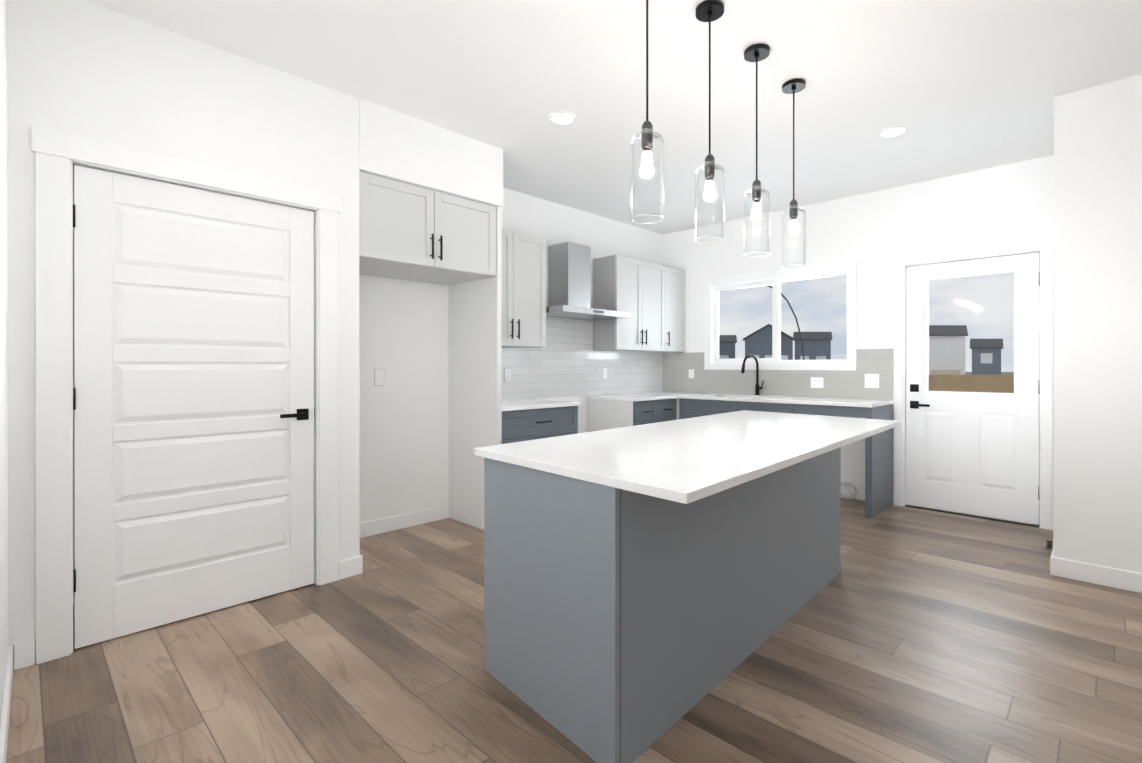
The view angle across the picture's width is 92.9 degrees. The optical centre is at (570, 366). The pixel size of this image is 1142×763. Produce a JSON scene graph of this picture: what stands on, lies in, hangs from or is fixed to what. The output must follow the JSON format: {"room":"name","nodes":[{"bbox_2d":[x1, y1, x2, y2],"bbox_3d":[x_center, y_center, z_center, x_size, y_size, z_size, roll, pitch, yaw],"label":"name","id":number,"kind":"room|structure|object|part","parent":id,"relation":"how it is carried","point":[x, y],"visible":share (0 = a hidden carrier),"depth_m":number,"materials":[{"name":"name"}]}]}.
{"room":"kitchen","nodes":[
{"label":"kitchen","id":0,"kind":"room"},
{"bbox_2d":[0,0,7,724],"bbox_3d":[-1.198,-0.175,0.996,3.080,2.760,0.200,0,0,45],"label":"wall","id":1,"kind":"structure","parent":0,"point":[3,362],"depth_m":1.88,"materials":[{"name":"white paint"}]},
{"bbox_2d":[0,645,12,762],"bbox_3d":[-1.136,1.153,1.052,3.067,0.105,0.062,0,0,45],"label":"baseboard","id":2,"kind":"structure","parent":1,"relation":"attached to","point":[4,725],"depth_m":1.78,"materials":[{"name":"white paint"}]},
{"bbox_2d":[7,0,359,669],"bbox_3d":[-2.041,-0.178,2.877,0.760,2.760,1.540,0,0,45],"label":"wall","id":3,"kind":"structure","parent":0,"point":[84,69],"depth_m":2.45,"materials":[{"name":"white paint"}]},
{"bbox_2d":[31,126,340,664],"bbox_3d":[-1.781,0.117,2.670,0.138,2.172,1.239,0,0,45],"label":"door frame","id":4,"kind":"structure","parent":3,"relation":"attached to","point":[59,156],"depth_m":2.26,"materials":[{"name":"white paint"}]},
{"bbox_2d":[73,165,314,648],"bbox_3d":[-1.757,0.170,2.644,0.088,2.054,0.990,0,0,45],"label":"pantry door","id":5,"kind":"structure","parent":3,"relation":"in","point":[193,381],"depth_m":2.58,"materials":[{"name":"white paint"}]},
{"bbox_3d":[-2.100,0.133,2.294,0.017,1.634,0.010,0,0,45],"label":"pantry door hinges","id":6,"kind":"part","parent":5,"relation":"part of","materials":[{"name":"black metal"}]},
{"bbox_3d":[-1.475,0.257,2.927,0.082,0.060,0.191,0,0,45],"label":"pantry door handle","id":7,"kind":"part","parent":5,"relation":"part of","materials":[{"name":"black metal"}]},
{"bbox_2d":[339,554,362,577],"bbox_3d":[-1.450,1.149,3.371,0.633,0.105,0.041,0,0,45],"label":"baseboard","id":8,"kind":"structure","parent":3,"relation":"attached to","point":[353,566],"depth_m":3.12,"materials":[{"name":"white paint"}]},
{"bbox_2d":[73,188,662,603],"bbox_3d":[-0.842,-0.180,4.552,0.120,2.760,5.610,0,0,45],"label":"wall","id":9,"kind":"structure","parent":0,"point":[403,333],"depth_m":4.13,"materials":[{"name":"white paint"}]},
{"bbox_2d":[374,369,384,385],"bbox_3d":[-1.379,0.075,3.916,0.008,0.120,0.077,0,0,45],"label":"light switch","id":10,"kind":"object","parent":9,"relation":"attached to","point":[379,377],"visible":1,"depth_m":3.91,"materials":[{"name":"grey plastic"}]},
{"bbox_2d":[360,505,448,537],"bbox_3d":[-1.329,1.148,3.965,0.012,0.105,1.007,0,0,45],"label":"baseboard","id":11,"kind":"structure","parent":9,"relation":"attached to","point":[374,527],"depth_m":4.04,"materials":[{"name":"white paint"}]},
{"bbox_2d":[359,171,495,284],"bbox_3d":[-1.095,-0.899,3.735,0.660,0.500,1.005,0,0,45],"label":"upper cabinet","id":12,"kind":"object","parent":9,"relation":"attached to","point":[409,232],"visible":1,"depth_m":3.51,"materials":[{"name":"grey wood"}]},
{"bbox_2d":[502,229,545,347],"bbox_3d":[-0.565,-0.635,4.491,0.355,0.930,0.729,0,0,45],"label":"upper cabinet","id":13,"kind":"object","parent":9,"relation":"attached to","point":[523,290],"visible":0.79,"depth_m":4.48,"materials":[{"name":"grey wood"}]},
{"bbox_2d":[502,317,662,399],"bbox_3d":[0.070,-0.089,5.386,0.008,0.753,2.898,0,0,45],"label":"backsplash","id":14,"kind":"structure","parent":9,"relation":"attached to","point":[567,361],"depth_m":5.33,"materials":[{"name":"tile"}]},
{"bbox_2d":[504,368,510,381],"bbox_3d":[-0.552,0.070,4.744,0.008,0.120,0.077,0,0,45],"label":"electrical outlet","id":15,"kind":"object","parent":14,"relation":"attached to","point":[507,374],"visible":1,"depth_m":4.74,"materials":[{"name":"grey plastic"}]},
{"bbox_2d":[602,368,606,378],"bbox_3d":[0.353,0.068,5.663,0.008,0.120,0.077,0,0,45],"label":"electrical outlet","id":16,"kind":"object","parent":14,"relation":"attached to","point":[604,373],"visible":1,"depth_m":5.65,"materials":[{"name":"grey plastic"}]},
{"bbox_2d":[546,242,629,320],"bbox_3d":[0.073,-0.801,5.032,0.492,0.670,0.906,0,0,45],"label":"range hood","id":17,"kind":"object","parent":9,"relation":"attached to","point":[569,280],"visible":0.81,"depth_m":5.00,"materials":[{"name":"silver metal"}]},
{"bbox_2d":[593,255,685,351],"bbox_3d":[0.778,-0.637,5.858,0.355,0.930,1.228,0,0,45],"label":"upper cabinet","id":18,"kind":"object","parent":9,"relation":"attached to","point":[650,297],"visible":1,"depth_m":5.58,"materials":[{"name":"grey wood"}]},
{"bbox_2d":[359,98,502,206],"bbox_3d":[-1.086,-1.355,3.752,0.652,0.408,1.050,0,0,45],"label":"wall","id":19,"kind":"structure","parent":0,"point":[398,146],"depth_m":3.46,"materials":[{"name":"white paint"}]},
{"bbox_2d":[6,497,1141,762],"bbox_3d":[0.964,1.256,0.316,9.040,0.100,9.520,0,0,45],"label":"floor","id":20,"kind":"structure","parent":0,"point":[912,635],"depth_m":2.11,"materials":[{"name":"brown wood"}]},
{"bbox_2d":[448,206,501,529],"bbox_3d":[-0.738,0.025,4.119,0.633,2.350,0.038,0,0,45],"label":"gable panel","id":21,"kind":"object","parent":20,"relation":"on","point":[474,363],"visible":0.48,"depth_m":4.09,"materials":[{"name":"white wood"}]},
{"bbox_2d":[502,406,577,443],"bbox_3d":[-0.431,0.760,4.427,0.640,0.878,0.823,0,0,45],"label":"base cabinet","id":22,"kind":"object","parent":20,"relation":"on","point":[525,425],"visible":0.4,"depth_m":4.21,"materials":[{"name":"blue wood"}]},
{"bbox_2d":[502,399,580,410],"bbox_3d":[-0.431,0.305,4.430,0.620,0.030,0.830,0,0,45],"label":"countertop","id":23,"kind":"structure","parent":22,"relation":"on","point":[518,404],"depth_m":4.32,"materials":[{"name":"white stone"}]},
{"bbox_2d":[587,398,675,431],"bbox_3d":[0.632,0.758,5.508,0.640,0.878,0.688,0,0,45],"label":"base cabinet","id":24,"kind":"object","parent":20,"relation":"on","point":[602,414],"visible":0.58,"depth_m":5.29,"materials":[{"name":"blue wood"}]},
{"bbox_2d":[587,393,677,400],"bbox_3d":[0.627,0.303,5.504,0.622,0.030,0.690,0,0,45],"label":"countertop","id":25,"kind":"structure","parent":24,"relation":"on","point":[660,395],"depth_m":5.36,"materials":[{"name":"white stone"}]},
{"bbox_2d":[484,447,840,762],"bbox_3d":[0.616,0.778,2.671,0.820,0.850,2.220,0,0,45],"label":"kitchen island","id":26,"kind":"object","parent":20,"relation":"on","point":[622,626],"visible":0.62,"depth_m":1.89,"materials":[{"name":"grey wood"}]},
{"bbox_2d":[474,410,899,503],"bbox_3d":[0.790,0.338,2.712,1.140,0.030,2.565,0,0,45],"label":"island countertop","id":27,"kind":"structure","parent":26,"relation":"on","point":[687,460],"depth_m":2.13,"materials":[{"name":"white stone"}]},
{"bbox_2d":[675,398,810,419],"bbox_3d":[1.500,0.758,5.564,1.798,0.878,0.640,0,0,45],"label":"base cabinet","id":28,"kind":"object","parent":20,"relation":"on","point":[688,408],"visible":0.21,"depth_m":5.24,"materials":[{"name":"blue wood"}]},
{"bbox_2d":[641,391,893,407],"bbox_3d":[1.726,0.304,5.343,2.414,0.030,0.622,0,0,45],"label":"countertop","id":29,"kind":"structure","parent":28,"relation":"on","point":[870,403],"depth_m":4.95,"materials":[{"name":"white stone"}]},
{"bbox_2d":[741,354,763,394],"bbox_3d":[1.829,0.080,5.463,0.134,0.416,0.264,0,0,45],"label":"faucet","id":30,"kind":"object","parent":29,"relation":"on","point":[757,387],"visible":0.96,"depth_m":5.52,"materials":[{"name":"black metal"}]},
{"bbox_2d":[794,404,893,518],"bbox_3d":[2.373,0.760,4.727,0.619,0.879,0.610,0,0,45],"label":"end panel","id":31,"kind":"object","parent":20,"relation":"on","point":[878,473],"visible":0.73,"depth_m":4.45,"materials":[{"name":"grey wood"}]},
{"bbox_2d":[841,482,856,498],"bbox_3d":[2.506,1.123,4.939,0.181,0.151,0.057,0,0,45],"label":"cable","id":32,"kind":"object","parent":20,"relation":"on","point":[853,486],"visible":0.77,"depth_m":4.92,"materials":[{"name":"grey"}]},
{"bbox_2d":[1045,540,1052,548],"bbox_3d":[3.171,1.177,3.601,0.040,0.048,0.040,0,0,45],"label":"door stop","id":33,"kind":"object","parent":20,"relation":"on","point":[1049,544],"visible":0.9,"depth_m":3.59,"materials":[{"name":"black metal"}]},
{"bbox_2d":[1050,554,1141,592],"bbox_3d":[4.557,1.152,1.390,5.003,0.105,0.015,0,0,45],"label":"baseboard","id":34,"kind":"structure","parent":20,"relation":"on","point":[1080,571],"depth_m":3.00,"materials":[{"name":"white paint"}]},
{"bbox_2d":[1053,74,1141,572],"bbox_3d":[5.014,-0.176,1.836,5.000,2.760,1.270,0,0,45],"label":"wall block","id":35,"kind":"object","parent":20,"relation":"on","point":[1097,462],"visible":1,"depth_m":3.00,"materials":[{"name":"white paint"}]},
{"bbox_2d":[85,0,1141,234],"bbox_3d":[0.964,-1.604,0.311,9.040,0.100,9.520,0,0,45],"label":"ceiling","id":36,"kind":"structure","parent":0,"point":[956,87],"depth_m":2.91,"materials":[{"name":"white paint"}]},
{"bbox_2d":[548,111,575,124],"bbox_3d":[-0.054,-1.554,3.398,0.176,0.008,0.176,0,0,45],"label":"recessed light","id":37,"kind":"object","parent":36,"relation":"in","point":[562,118],"visible":1,"depth_m":3.39,"materials":[{"name":"white paint"}]},
{"bbox_2d":[630,0,663,223],"bbox_3d":[0.285,-1.052,2.032,0.125,1.001,0.125,0,0,45],"label":"pendant light","id":38,"kind":"object","parent":36,"relation":"hanging from","point":[647,134],"visible":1,"depth_m":2.03,"materials":[{"name":"clear glass"}]},
{"bbox_2d":[695,0,724,242],"bbox_3d":[0.601,-1.052,2.353,0.125,1.001,0.125,0,0,45],"label":"pendant light","id":39,"kind":"object","parent":36,"relation":"hanging from","point":[709,11],"visible":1,"depth_m":2.35,"materials":[{"name":"clear glass"}]},
{"bbox_2d":[743,44,769,256],"bbox_3d":[0.913,-1.053,2.670,0.125,1.001,0.125,0,0,45],"label":"pendant light","id":40,"kind":"object","parent":36,"relation":"hanging from","point":[756,53],"visible":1,"depth_m":2.67,"materials":[{"name":"clear glass"}]},
{"bbox_2d":[781,79,805,268],"bbox_3d":[1.225,-1.053,2.987,0.125,1.001,0.125,0,0,45],"label":"pendant light","id":41,"kind":"object","parent":36,"relation":"hanging from","point":[793,86],"visible":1,"depth_m":2.98,"materials":[{"name":"clear glass"}]},
{"bbox_2d":[878,126,908,137],"bbox_3d":[2.134,-1.554,3.597,0.176,0.008,0.176,0,0,45],"label":"recessed light","id":42,"kind":"object","parent":36,"relation":"in","point":[894,131],"visible":1,"depth_m":3.58,"materials":[{"name":"white paint"}]},
{"bbox_2d":[663,155,1053,504],"bbox_3d":[2.380,-0.181,5.233,3.520,2.760,0.120,0,0,45],"label":"wall","id":43,"kind":"structure","parent":0,"point":[875,234],"depth_m":4.81,"materials":[{"name":"white paint"}]},
{"bbox_2d":[663,349,892,399],"bbox_3d":[1.945,0.063,5.570,2.408,0.449,0.008,0,0,45],"label":"backsplash","id":44,"kind":"structure","parent":43,"relation":"attached to","point":[837,384],"depth_m":5.39,"materials":[{"name":"tile"}]},
{"bbox_2d":[689,369,693,377],"bbox_3d":[1.359,0.077,6.135,0.077,0.105,0.008,0,0,45],"label":"outlet","id":45,"kind":"object","parent":44,"relation":"attached to","point":[691,373],"visible":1,"depth_m":6.13,"materials":[{"name":"grey plastic"}]},
{"bbox_2d":[811,377,823,387],"bbox_3d":[2.341,0.149,5.169,0.123,0.105,0.008,0,0,45],"label":"outlet","id":46,"kind":"object","parent":44,"relation":"attached to","point":[817,382],"visible":1,"depth_m":5.16,"materials":[{"name":"white plastic"}]},
{"bbox_2d":[864,374,879,387],"bbox_3d":[2.679,0.124,4.837,0.123,0.130,0.008,0,0,45],"label":"light switch","id":47,"kind":"object","parent":44,"relation":"attached to","point":[871,380],"visible":1,"depth_m":4.83,"materials":[{"name":"white plastic"}]},
{"bbox_2d":[704,261,856,370],"bbox_3d":[2.073,-0.467,5.512,1.556,0.996,0.121,0,0,45],"label":"kitchen window","id":48,"kind":"structure","parent":43,"relation":"in","point":[776,321],"depth_m":5.50,"materials":[{"name":"white plastic"}]},
{"bbox_2d":[841,486,864,499],"bbox_3d":[2.564,1.147,4.960,0.558,0.105,0.012,0,0,45],"label":"baseboard","id":49,"kind":"structure","parent":43,"relation":"attached to","point":[860,495],"depth_m":4.94,"materials":[{"name":"white paint"}]},
{"bbox_2d":[906,252,1039,524],"bbox_3d":[3.196,0.163,4.368,0.878,2.046,0.098,0,0,45],"label":"exterior door","id":50,"kind":"structure","parent":43,"relation":"in","point":[975,453],"depth_m":4.33,"materials":[{"name":"white paint"}]},
{"bbox_3d":[2.944,0.251,4.585,0.152,0.206,0.054,0,0,45],"label":"exterior door handle mount","id":51,"kind":"part","parent":50,"relation":"part of","materials":[{"name":"black metal"}]},
{"bbox_3d":[3.501,0.141,4.060,0.012,1.704,0.019,0,0,45],"label":"exterior door hinges","id":52,"kind":"part","parent":50,"relation":"part of","materials":[{"name":"silver metal"}]},
{"bbox_2d":[895,240,1052,529],"bbox_3d":[3.219,0.134,4.397,1.028,2.133,0.132,0,0,45],"label":"door frame","id":53,"kind":"structure","parent":43,"relation":"attached to","point":[1044,249],"depth_m":4.13,"materials":[{"name":"white paint"}]},
{"label":"outside","id":54,"kind":"structure","parent":0,"visible":0},
{"bbox_2d":[965,372,1013,374],"bbox_3d":[57.710,2.105,129.721,340.000,0.200,253.980,0,0,45],"label":"ground","id":55,"kind":"structure","parent":54,"point":[1002,373],"depth_m":162.45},
{"bbox_2d":[719,335,736,358],"bbox_3d":[25.612,-1.735,94.186,8.487,7.590,11.859,0,0,45],"label":"house","id":56,"kind":"structure","parent":55,"relation":"on","point":[729,348],"depth_m":90.36,"materials":[{"name":"grey"}]},
{"bbox_2d":[743,324,794,359],"bbox_3d":[30.650,-2.158,84.177,8.988,8.468,13.351,0,0,45],"label":"house","id":57,"kind":"structure","parent":55,"relation":"on","point":[754,347],"depth_m":80.40,"materials":[{"name":"grey"}]},
{"bbox_2d":[767,285,804,359],"bbox_3d":[11.894,-1.197,30.063,2.127,6.714,0.090,0,0,-1],"label":"lamp pole","id":58,"kind":"object","parent":55,"relation":"on","point":[783,296],"depth_m":30.04,"materials":[{"name":"grey metal"}]},
{"bbox_2d":[793,332,831,359],"bbox_3d":[44.636,-2.230,100.348,7.980,8.561,13.114,0,0,45],"label":"house","id":59,"kind":"structure","parent":55,"relation":"on","point":[813,350],"depth_m":96.70,"materials":[{"name":"grey"}]},
{"bbox_2d":[929,325,967,374],"bbox_3d":[42.938,-1.401,63.965,6.730,7.016,13.689,0,0,45],"label":"house","id":60,"kind":"structure","parent":55,"relation":"on","point":[946,363],"depth_m":60.67,"materials":[{"name":"white"}]},
{"bbox_2d":[929,375,1013,392],"bbox_3d":[10.069,1.192,14.078,4.281,1.986,0.100,0,0,-1],"label":"fence","id":61,"kind":"object","parent":55,"relation":"on","point":[978,383],"depth_m":14.03,"materials":[{"name":"brown wood"}]},
{"bbox_2d":[970,339,1003,374],"bbox_3d":[60.558,-1.023,79.169,4.438,6.214,11.968,0,0,45],"label":"house","id":62,"kind":"structure","parent":55,"relation":"on","point":[986,356],"depth_m":76.00,"materials":[{"name":"grey"}]}
]}

